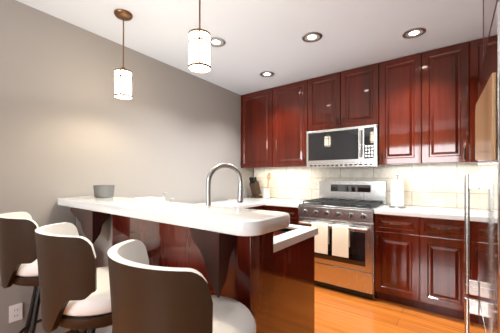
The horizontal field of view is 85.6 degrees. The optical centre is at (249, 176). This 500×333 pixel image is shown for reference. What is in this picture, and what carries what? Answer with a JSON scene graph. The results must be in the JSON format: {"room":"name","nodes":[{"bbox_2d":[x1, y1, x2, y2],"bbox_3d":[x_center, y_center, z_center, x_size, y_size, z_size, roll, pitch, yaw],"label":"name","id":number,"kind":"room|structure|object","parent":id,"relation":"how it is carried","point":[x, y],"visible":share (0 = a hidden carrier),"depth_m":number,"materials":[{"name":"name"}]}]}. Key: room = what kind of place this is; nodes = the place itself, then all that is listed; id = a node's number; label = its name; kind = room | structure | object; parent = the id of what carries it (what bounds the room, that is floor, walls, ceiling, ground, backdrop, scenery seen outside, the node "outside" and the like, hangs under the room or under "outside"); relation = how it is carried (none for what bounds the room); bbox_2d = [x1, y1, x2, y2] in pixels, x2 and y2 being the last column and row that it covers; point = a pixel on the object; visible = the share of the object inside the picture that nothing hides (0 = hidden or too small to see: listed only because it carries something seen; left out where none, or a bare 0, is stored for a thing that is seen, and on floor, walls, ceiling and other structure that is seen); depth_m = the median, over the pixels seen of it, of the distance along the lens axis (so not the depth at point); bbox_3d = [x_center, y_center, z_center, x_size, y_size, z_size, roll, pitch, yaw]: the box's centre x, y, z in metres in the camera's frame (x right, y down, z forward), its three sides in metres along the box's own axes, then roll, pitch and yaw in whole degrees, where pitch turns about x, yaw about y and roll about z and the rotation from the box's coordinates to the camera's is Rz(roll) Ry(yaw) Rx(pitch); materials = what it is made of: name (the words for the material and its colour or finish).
{"room":"kitchen","nodes":[
{"label":"kitchen","id":0,"kind":"room"},
{"bbox_2d":[0,0,253,332],"bbox_3d":[-1.700,-0.005,1.936,0.453,2.470,6.240,0,0,37],"label":"wall","id":1,"kind":"structure","parent":0,"point":[71,125],"depth_m":2.31,"materials":[{"name":"paint"}]},
{"bbox_2d":[9,303,21,322],"bbox_3d":[-1.639,0.950,1.890,0.008,0.116,0.072,0,0,37],"label":"electrical outlet plate","id":2,"kind":"object","parent":1,"relation":"attached to","point":[15,312],"visible":1,"depth_m":1.89,"materials":[{"name":"white plastic"}]},
{"bbox_2d":[16,0,481,94],"bbox_3d":[-0.490,-1.290,1.015,3.770,0.100,6.240,0,0,37],"label":"ceiling","id":3,"kind":"structure","parent":0,"point":[258,37],"depth_m":2.27,"materials":[{"name":"paint"}]},
{"bbox_2d":[114,9,132,99],"bbox_3d":[-0.963,-0.922,2.053,0.132,0.634,0.132,0,0,37],"label":"pendant light","id":4,"kind":"object","parent":3,"relation":"hanging from","point":[123,79],"visible":1,"depth_m":2.01,"materials":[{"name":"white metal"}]},
{"bbox_2d":[188,0,210,72],"bbox_3d":[-0.286,-0.927,1.538,0.132,0.624,0.132,0,0,37],"label":"pendant light","id":5,"kind":"object","parent":3,"relation":"hanging from","point":[199,49],"visible":1,"depth_m":1.49,"materials":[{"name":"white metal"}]},
{"bbox_2d":[211,37,224,46],"bbox_3d":[-0.312,-1.236,2.480,0.174,0.007,0.174,0,0,37],"label":"recessed light","id":6,"kind":"object","parent":3,"relation":"in","point":[217,42],"visible":0.77,"depth_m":2.48,"materials":[{"name":"silver metal"}]},
{"bbox_2d":[260,71,273,76],"bbox_3d":[0.205,-1.236,3.251,0.174,0.007,0.174,0,0,37],"label":"recessed light","id":7,"kind":"object","parent":3,"relation":"in","point":[266,74],"visible":1,"depth_m":3.25,"materials":[{"name":"silver metal"}]},
{"bbox_2d":[302,32,321,41],"bbox_3d":[0.549,-1.236,2.391,0.174,0.007,0.174,0,0,37],"label":"recessed light","id":8,"kind":"object","parent":3,"relation":"in","point":[312,37],"visible":1,"depth_m":2.39,"materials":[{"name":"silver metal"}]},
{"bbox_2d":[402,28,425,38],"bbox_3d":[1.412,-1.236,2.325,0.174,0.007,0.174,0,0,37],"label":"recessed light","id":9,"kind":"object","parent":3,"relation":"in","point":[413,33],"visible":1,"depth_m":2.32,"materials":[{"name":"silver metal"}]},
{"bbox_2d":[63,285,477,332],"bbox_3d":[-0.490,1.280,1.015,3.770,0.100,6.240,0,0,37],"label":"floor","id":10,"kind":"structure","parent":0,"point":[336,311],"depth_m":2.36,"materials":[{"name":"brown wood"}]},
{"bbox_2d":[0,212,79,332],"bbox_3d":[-1.297,0.729,1.721,0.474,1.008,0.488,0,0,-43],"label":"stool","id":11,"kind":"object","parent":10,"relation":"on","point":[18,260],"visible":0.5,"depth_m":1.50,"materials":[{"name":"wood"}]},
{"bbox_2d":[35,222,111,332],"bbox_3d":[-0.717,0.729,1.280,0.474,1.008,0.488,0,0,-40],"label":"stool","id":12,"kind":"object","parent":10,"relation":"on","point":[74,285],"visible":0.79,"depth_m":1.07,"materials":[{"name":"wood"}]},
{"bbox_2d":[58,196,289,332],"bbox_3d":[-0.644,0.695,1.650,1.885,1.070,0.335,0,0,37],"label":"breakfast bar","id":13,"kind":"object","parent":10,"relation":"on","point":[225,251],"depth_m":1.22,"materials":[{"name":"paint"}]},
{"bbox_2d":[93,185,114,197],"bbox_3d":[-1.142,0.112,2.115,0.156,0.095,0.156,0,0,37],"label":"pot","id":14,"kind":"object","parent":13,"relation":"on","point":[103,191],"visible":1,"depth_m":2.06,"materials":[{"name":"grey ceramic"}]},
{"bbox_2d":[107,240,255,332],"bbox_3d":[-0.210,0.729,0.906,0.474,1.008,0.488,0,0,-41],"label":"stool","id":15,"kind":"object","parent":10,"relation":"on","point":[145,296],"visible":1,"depth_m":0.68,"materials":[{"name":"wood"}]},
{"bbox_2d":[246,206,261,209],"bbox_3d":[-0.225,0.796,3.397,0.535,0.868,1.882,0,0,37],"label":"base cabinet","id":16,"kind":"object","parent":10,"relation":"on","point":[258,207],"depth_m":3.37,"materials":[{"name":"brown wood"}]},
{"bbox_2d":[262,205,299,224],"bbox_3d":[0.576,0.796,3.569,0.491,0.868,0.638,0,0,37],"label":"base cabinet","id":17,"kind":"object","parent":10,"relation":"on","point":[292,212],"depth_m":3.25,"materials":[{"name":"brown wood"}]},
{"bbox_2d":[196,197,316,207],"bbox_3d":[-0.049,0.341,3.258,1.109,0.042,1.878,0,0,37],"label":"countertop","id":18,"kind":"structure","parent":17,"relation":"on","point":[249,202],"depth_m":3.39,"materials":[{"name":"stone"}]},
{"bbox_2d":[249,177,261,197],"bbox_3d":[0.084,0.159,4.137,0.110,0.320,0.216,0,0,37],"label":"knife block","id":19,"kind":"object","parent":18,"relation":"on","point":[255,187],"visible":1,"depth_m":4.09,"materials":[{"name":"brown wood"}]},
{"bbox_2d":[262,173,270,198],"bbox_3d":[0.258,0.130,3.974,0.148,0.378,0.138,0,0,37],"label":"utensil crock","id":20,"kind":"object","parent":18,"relation":"on","point":[266,193],"visible":1,"depth_m":3.93,"materials":[{"name":"ceramic"}]},
{"bbox_2d":[273,232,317,332],"bbox_3d":[0.086,0.796,1.605,0.411,0.868,0.554,0,0,37],"label":"base cabinet","id":21,"kind":"object","parent":10,"relation":"on","point":[293,278],"depth_m":1.47,"materials":[{"name":"brown wood"}]},
{"bbox_2d":[273,224,317,247],"bbox_3d":[-0.451,0.341,2.021,1.785,0.042,0.572,0,0,37],"label":"countertop","id":22,"kind":"structure","parent":21,"relation":"on","point":[299,232],"depth_m":1.51,"materials":[{"name":"white stone"}]},
{"bbox_2d":[135,197,161,200],"bbox_3d":[-0.785,0.239,2.088,0.160,0.159,0.150,0,0,37],"label":"dish rack","id":23,"kind":"object","parent":22,"relation":"on","point":[154,198],"visible":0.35,"depth_m":2.06,"materials":[{"name":"white plastic"}]},
{"bbox_2d":[206,163,242,204],"bbox_3d":[-0.158,0.117,1.637,0.138,0.404,0.230,0,0,37],"label":"faucet","id":24,"kind":"object","parent":22,"relation":"on","point":[213,170],"visible":0.65,"depth_m":1.62,"materials":[{"name":"silver metal"}]},
{"bbox_2d":[273,228,292,235],"bbox_3d":[-0.066,0.432,1.738,0.674,0.200,0.429,0,0,37],"label":"sink","id":25,"kind":"object","parent":22,"relation":"in","point":[284,229],"depth_m":1.76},
{"bbox_2d":[298,181,386,298],"bbox_3d":[1.058,0.640,3.122,0.810,1.180,0.746,0,0,37],"label":"range","id":26,"kind":"object","parent":10,"relation":"on","point":[340,215],"visible":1,"depth_m":2.86,"materials":[{"name":"silver metal"}]},
{"bbox_2d":[375,214,422,309],"bbox_3d":[1.574,0.796,2.808,0.381,0.868,0.638,0,0,37],"label":"base cabinet","id":27,"kind":"object","parent":10,"relation":"on","point":[419,262],"depth_m":2.54,"materials":[{"name":"brown wood"}]},
{"bbox_2d":[423,217,477,322],"bbox_3d":[2.000,0.796,2.484,0.690,0.868,0.638,0,0,37],"label":"base cabinet","id":28,"kind":"object","parent":10,"relation":"on","point":[443,239],"depth_m":2.33,"materials":[{"name":"brown wood"}]},
{"bbox_2d":[374,204,477,221],"bbox_3d":[1.972,0.341,2.493,1.397,0.042,0.646,0,0,37],"label":"countertop","id":29,"kind":"structure","parent":28,"relation":"on","point":[437,212],"depth_m":2.50,"materials":[{"name":"stone"}]},
{"bbox_2d":[389,174,405,207],"bbox_3d":[1.555,0.144,2.850,0.160,0.350,0.160,0,0,37],"label":"paper towel holder","id":30,"kind":"object","parent":29,"relation":"on","point":[397,192],"visible":1,"depth_m":2.80,"materials":[{"name":"white paper"}]},
{"bbox_2d":[464,1,499,332],"bbox_3d":[1.250,0.350,0.990,0.712,1.760,0.910,0,0,37],"label":"fridge","id":31,"kind":"object","parent":10,"relation":"on","point":[485,287],"visible":1,"depth_m":1.03,"materials":[{"name":"silver metal"}]},
{"bbox_3d":[1.436,-0.005,3.394,3.350,2.470,0.120,0,0,37],"label":"wall","id":32,"kind":"structure","parent":0,"visible":0},
{"bbox_2d":[241,88,284,168],"bbox_3d":[0.185,-0.685,4.043,0.566,1.101,0.340,0,0,37],"label":"upper cabinet","id":33,"kind":"object","parent":32,"relation":"attached to","point":[256,107],"depth_m":3.89,"materials":[{"name":"brown wood"}]},
{"bbox_2d":[273,79,308,166],"bbox_3d":[0.621,-0.685,3.711,0.530,1.101,0.340,0,0,37],"label":"upper cabinet","id":34,"kind":"object","parent":32,"relation":"attached to","point":[290,101],"depth_m":3.57,"materials":[{"name":"brown wood"}]},
{"bbox_2d":[309,62,380,131],"bbox_3d":[1.162,-0.903,3.299,0.830,0.666,0.340,0,0,37],"label":"upper cabinet","id":35,"kind":"object","parent":32,"relation":"attached to","point":[348,98],"depth_m":3.13,"materials":[{"name":"brown wood"}]},
{"bbox_2d":[306,124,384,168],"bbox_3d":[1.130,-0.341,3.258,0.818,0.451,0.445,0,0,37],"label":"microwave","id":36,"kind":"object","parent":35,"relation":"attached to","point":[353,147],"visible":1,"depth_m":3.08,"materials":[{"name":"silver metal"}]},
{"bbox_2d":[254,163,477,208],"bbox_3d":[1.398,0.077,3.342,3.347,0.495,0.008,0,0,37],"label":"tile backsplash","id":37,"kind":"structure","parent":32,"relation":"attached to","point":[436,185],"depth_m":3.10,"materials":[{"name":"white tile"}]},
{"bbox_2d":[379,52,424,165],"bbox_3d":[1.647,-0.685,2.930,0.390,1.101,0.340,0,0,37],"label":"upper cabinet","id":38,"kind":"object","parent":32,"relation":"attached to","point":[418,108],"depth_m":2.78,"materials":[{"name":"brown wood"}]},
{"bbox_2d":[425,39,481,164],"bbox_3d":[2.081,-0.685,2.599,0.700,1.101,0.340,0,0,37],"label":"upper cabinet","id":39,"kind":"object","parent":32,"relation":"attached to","point":[452,73],"depth_m":2.53,"materials":[{"name":"brown wood"}]},
{"bbox_3d":[0.961,-0.005,-0.091,0.120,2.470,6.240,0,0,37],"label":"wall","id":40,"kind":"structure","parent":0,"visible":0},
{"bbox_2d":[482,0,499,64],"bbox_3d":[1.284,-0.893,0.964,0.637,0.686,0.910,0,0,37],"label":"upper cabinet","id":41,"kind":"object","parent":40,"relation":"attached to","point":[488,9],"visible":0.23,"depth_m":1.32,"materials":[{"name":"brown wood"}]}
]}

